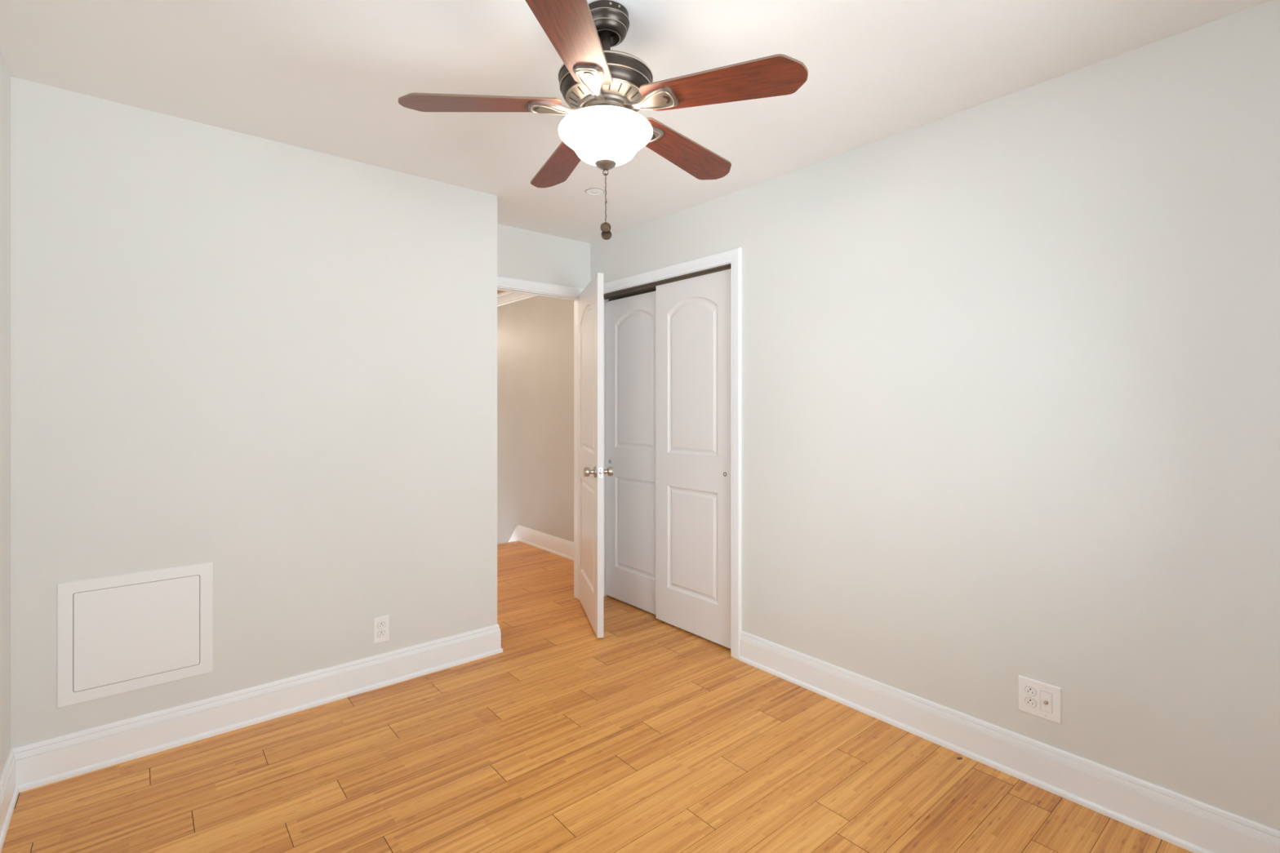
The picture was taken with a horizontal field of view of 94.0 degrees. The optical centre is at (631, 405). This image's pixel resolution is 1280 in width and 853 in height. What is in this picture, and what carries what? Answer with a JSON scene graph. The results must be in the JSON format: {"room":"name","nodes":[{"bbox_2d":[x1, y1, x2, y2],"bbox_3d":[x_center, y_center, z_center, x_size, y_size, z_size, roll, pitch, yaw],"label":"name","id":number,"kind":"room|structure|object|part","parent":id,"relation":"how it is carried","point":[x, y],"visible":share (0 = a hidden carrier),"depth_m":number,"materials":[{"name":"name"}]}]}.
{"room":"empty bedroom","nodes":[
{"label":"empty bedroom","id":0,"kind":"room"},
{"bbox_2d":[0,48,10,777],"bbox_3d":[-1.120,0.098,0.739,0.120,2.440,3.667,0,0,-40],"label":"wall","id":1,"kind":"structure","parent":0,"point":[5,77],"depth_m":1.95,"materials":[{"name":"grey paint"}]},
{"bbox_2d":[0,748,19,852],"bbox_3d":[-1.034,1.244,0.745,0.022,0.148,3.367,0,0,-40],"label":"baseboard","id":2,"kind":"structure","parent":1,"relation":"attached to","point":[9,792],"depth_m":1.91,"materials":[{"name":"white paint"}]},
{"bbox_3d":[-1.024,1.308,0.745,0.009,0.021,3.353,0,0,-40],"label":"shoe molding","id":3,"kind":"part","parent":2,"relation":"part of","materials":[{"name":"white paint"}]},
{"bbox_2d":[10,76,497,748],"bbox_3d":[-1.615,0.098,2.774,1.915,2.440,0.500,0,0,-40],"label":"wall","id":4,"kind":"structure","parent":0,"point":[272,364],"depth_m":2.45,"materials":[{"name":"grey paint"}]},
{"bbox_2d":[57,562,212,707],"bbox_3d":[-1.853,0.848,2.249,0.450,0.439,0.004,0,0,-40],"label":"access panel","id":5,"kind":"object","parent":4,"relation":"attached to","point":[120,633],"visible":1,"depth_m":2.23,"materials":[{"name":"white paint"}]},
{"bbox_3d":[-1.853,0.848,2.249,0.366,0.353,0.003,0,0,-40],"label":"lid","id":6,"kind":"part","parent":5,"relation":"part of","materials":[{"name":"white paint"}]},
{"bbox_2d":[12,623,502,792],"bbox_3d":[-1.545,1.244,2.785,1.838,0.148,0.473,0,0,-40],"label":"baseboard","id":7,"kind":"structure","parent":4,"relation":"attached to","point":[50,761],"depth_m":2.43,"materials":[{"name":"white paint"}]},
{"bbox_2d":[373,614,389,644],"bbox_3d":[-1.177,1.054,2.808,0.071,0.121,0.007,0,0,-40],"label":"wall outlet","id":8,"kind":"object","parent":4,"relation":"attached to","point":[380,624],"visible":1,"depth_m":2.80,"materials":[{"name":"white plastic"}]},
{"bbox_2d":[377,631,385,637],"bbox_3d":[-1.175,1.075,2.805,0.034,0.028,0.002,0,0,-40],"label":"receptacle","id":9,"kind":"object","parent":8,"relation":"attached to","point":[380,633],"depth_m":2.81,"materials":[{"name":"white plastic"}]},
{"bbox_2d":[377,622,385,628],"bbox_3d":[-1.175,1.034,2.805,0.034,0.028,0.002,0,0,-40],"label":"receptacle","id":10,"kind":"object","parent":8,"relation":"attached to","point":[380,624],"depth_m":2.81,"materials":[{"name":"white plastic"}]},
{"bbox_2d":[497,295,573,544],"bbox_3d":[-1.387,1.298,6.263,0.100,4.840,4.583,0,0,-40],"label":"wall","id":11,"kind":"structure","parent":0,"point":[535,334],"depth_m":5.58,"materials":[{"name":"beige paint"}]},
{"bbox_2d":[508,524,518,542],"bbox_3d":[-1.749,2.541,6.606,0.020,2.742,1.995,0,0,-40],"label":"trim","id":12,"kind":"structure","parent":11,"relation":"attached to","point":[513,537],"depth_m":5.88,"materials":[{"name":"white paint"}]},
{"bbox_2d":[497,291,537,306],"bbox_3d":[-1.458,-1.073,6.205,0.084,0.098,4.583,0,0,-40],"label":"trim","id":13,"kind":"structure","parent":11,"relation":"attached to","point":[506,297],"depth_m":5.89,"materials":[{"name":"white paint"}]},
{"bbox_2d":[516,524,573,560],"bbox_3d":[-0.543,1.244,5.148,0.022,0.148,1.788,0,0,-40],"label":"baseboard","id":14,"kind":"structure","parent":11,"relation":"attached to","point":[563,548],"depth_m":5.42,"materials":[{"name":"white paint"}]},
{"bbox_3d":[-0.548,1.308,5.144,0.009,0.021,1.788,0,0,-40],"label":"shoe molding","id":15,"kind":"part","parent":14,"relation":"part of","materials":[{"name":"white paint"}]},
{"bbox_2d":[497,223,590,288],"bbox_3d":[-0.422,0.098,4.055,1.555,2.440,0.050,0,0,-40],"label":"wall","id":16,"kind":"structure","parent":0,"point":[522,254],"depth_m":3.89,"materials":[{"name":"grey paint"}]},
{"bbox_2d":[497,275,583,599],"bbox_3d":[-0.666,0.260,3.841,0.885,2.116,0.068,0,0,-40],"label":"trim","id":17,"kind":"structure","parent":16,"relation":"attached to","point":[504,283],"depth_m":4.08,"materials":[{"name":"white paint"}]},
{"bbox_2d":[577,272,613,638],"bbox_3d":[-0.260,0.280,3.710,0.170,2.048,0.768,0,0,-13],"label":"door","id":18,"kind":"structure","parent":17,"relation":"attached to","point":[591,471],"depth_m":3.56,"materials":[{"name":"paint"}]},
{"bbox_3d":[-0.238,0.378,3.395,0.068,0.065,0.065,0,0,-13],"label":"knob","id":19,"kind":"part","parent":18,"relation":"part of","materials":[{"name":"silver metal"}]},
{"bbox_3d":[-0.174,0.378,3.350,0.024,0.056,0.002,0,0,-13],"label":"latch plate","id":20,"kind":"part","parent":18,"relation":"part of","materials":[{"name":"silver metal"}]},
{"bbox_3d":[-0.138,0.378,3.419,0.068,0.065,0.065,0,0,-13],"label":"knob","id":21,"kind":"part","parent":18,"relation":"part of","materials":[{"name":"silver metal"}]},
{"bbox_2d":[0,541,1192,852],"bbox_3d":[-0.461,1.333,2.555,3.450,0.030,5.846,0,0,-40],"label":"floor","id":22,"kind":"structure","parent":0,"point":[642,736],"depth_m":2.12,"materials":[{"name":"brown wood"}]},
{"bbox_2d":[0,0,1271,243],"bbox_3d":[0.140,-1.159,1.977,3.600,0.086,3.967,0,0,-40],"label":"ceiling","id":23,"kind":"structure","parent":0,"point":[328,77],"depth_m":1.98,"materials":[{"name":"paint"}]},
{"bbox_2d":[398,0,808,239],"bbox_3d":[-0.053,-0.798,1.746,1.058,0.646,1.084,0,0,-40],"label":"ceiling fan","id":24,"kind":"object","parent":23,"relation":"hanging from","point":[604,88],"visible":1,"depth_m":1.62,"materials":[{"name":"brown wood"}]},
{"bbox_3d":[-0.419,-0.842,1.665,0.444,0.006,0.139,-3,9,-8],"label":"blade","id":25,"kind":"part","parent":24,"relation":"part of","materials":[{"name":"brown wood"}]},
{"bbox_3d":[-0.229,-0.831,2.023,0.139,0.006,0.444,-15,2,-27],"label":"blade","id":26,"kind":"part","parent":24,"relation":"part of","materials":[{"name":"brown wood"}]},
{"bbox_3d":[-0.138,-0.854,1.371,0.139,0.006,0.444,8,2,10],"label":"blade","id":27,"kind":"part","parent":24,"relation":"part of","materials":[{"name":"brown wood"}]},
{"bbox_3d":[-0.074,-0.857,1.713,0.228,0.044,0.228,0,0,-40],"label":"vent plate","id":28,"kind":"part","parent":24,"relation":"part of","materials":[{"name":"grey metal"}]},
{"bbox_3d":[-0.074,-0.593,1.713,0.006,0.141,0.004,0,0,-40],"label":"pull chain","id":29,"kind":"part","parent":24,"relation":"part of","materials":[{"name":"gold metal"}]},
{"bbox_3d":[-0.074,-0.756,1.713,0.270,0.119,0.270,0,0,-40],"label":"lamp shade","id":30,"kind":"part","parent":24,"relation":"part of","materials":[{"name":"white glass"}]},
{"bbox_3d":[0.170,-0.831,1.959,0.139,0.006,0.444,-11,-12,44],"label":"blade","id":31,"kind":"part","parent":24,"relation":"part of","materials":[{"name":"brown wood"}]},
{"bbox_3d":[0.232,-0.829,1.549,0.444,0.006,0.139,6,-9,28],"label":"blade","id":32,"kind":"part","parent":24,"relation":"part of","materials":[{"name":"brown wood"}]},
{"bbox_2d":[590,0,1279,831],"bbox_3d":[1.008,0.098,2.664,0.115,2.440,3.917,0,0,-40],"label":"wall","id":33,"kind":"structure","parent":0,"point":[1010,363],"depth_m":2.05,"materials":[{"name":"grey paint"}]},
{"bbox_2d":[605,290,656,614],"bbox_3d":[0.032,0.295,3.885,0.032,2.018,0.632,0,0,-40],"label":"door","id":34,"kind":"structure","parent":33,"relation":"in","point":[631,321],"depth_m":3.91,"materials":[{"name":"white paint"}]},
{"bbox_2d":[603,247,741,659],"bbox_3d":[0.182,0.249,3.648,0.132,2.138,1.338,0,0,-40],"label":"trim","id":35,"kind":"structure","parent":33,"relation":"attached to","point":[646,282],"depth_m":3.14,"materials":[{"name":"white paint"}]},
{"bbox_2d":[656,269,730,648],"bbox_3d":[0.362,0.286,3.424,0.032,2.036,0.632,0,0,-40],"label":"door","id":36,"kind":"structure","parent":33,"relation":"in","point":[693,314],"depth_m":3.42,"materials":[{"name":"white paint"}]},
{"bbox_2d":[738,631,1279,852],"bbox_3d":[1.352,1.244,2.142,0.022,0.148,2.474,0,0,-40],"label":"baseboard","id":37,"kind":"structure","parent":33,"relation":"attached to","point":[1188,824],"depth_m":2.08,"materials":[{"name":"white paint"}]},
{"bbox_2d":[1017,675,1061,724],"bbox_3d":[1.413,1.022,2.072,0.018,0.123,0.128,0,0,-40],"label":"wall outlet","id":38,"kind":"object","parent":33,"relation":"attached to","point":[1038,699],"visible":1,"depth_m":2.07,"materials":[{"name":"white plastic"}]},
{"bbox_2d":[1024,697,1035,707],"bbox_3d":[1.399,1.042,2.093,0.002,0.028,0.034,0,0,-40],"label":"receptacle","id":39,"kind":"object","parent":38,"relation":"attached to","point":[1028,702],"depth_m":2.09,"materials":[{"name":"white plastic"}]},
{"bbox_2d":[1024,686,1035,696],"bbox_3d":[1.399,1.002,2.093,0.002,0.028,0.034,0,0,-40],"label":"receptacle","id":40,"kind":"object","parent":38,"relation":"attached to","point":[1028,691],"depth_m":2.09,"materials":[{"name":"white plastic"}]}
]}

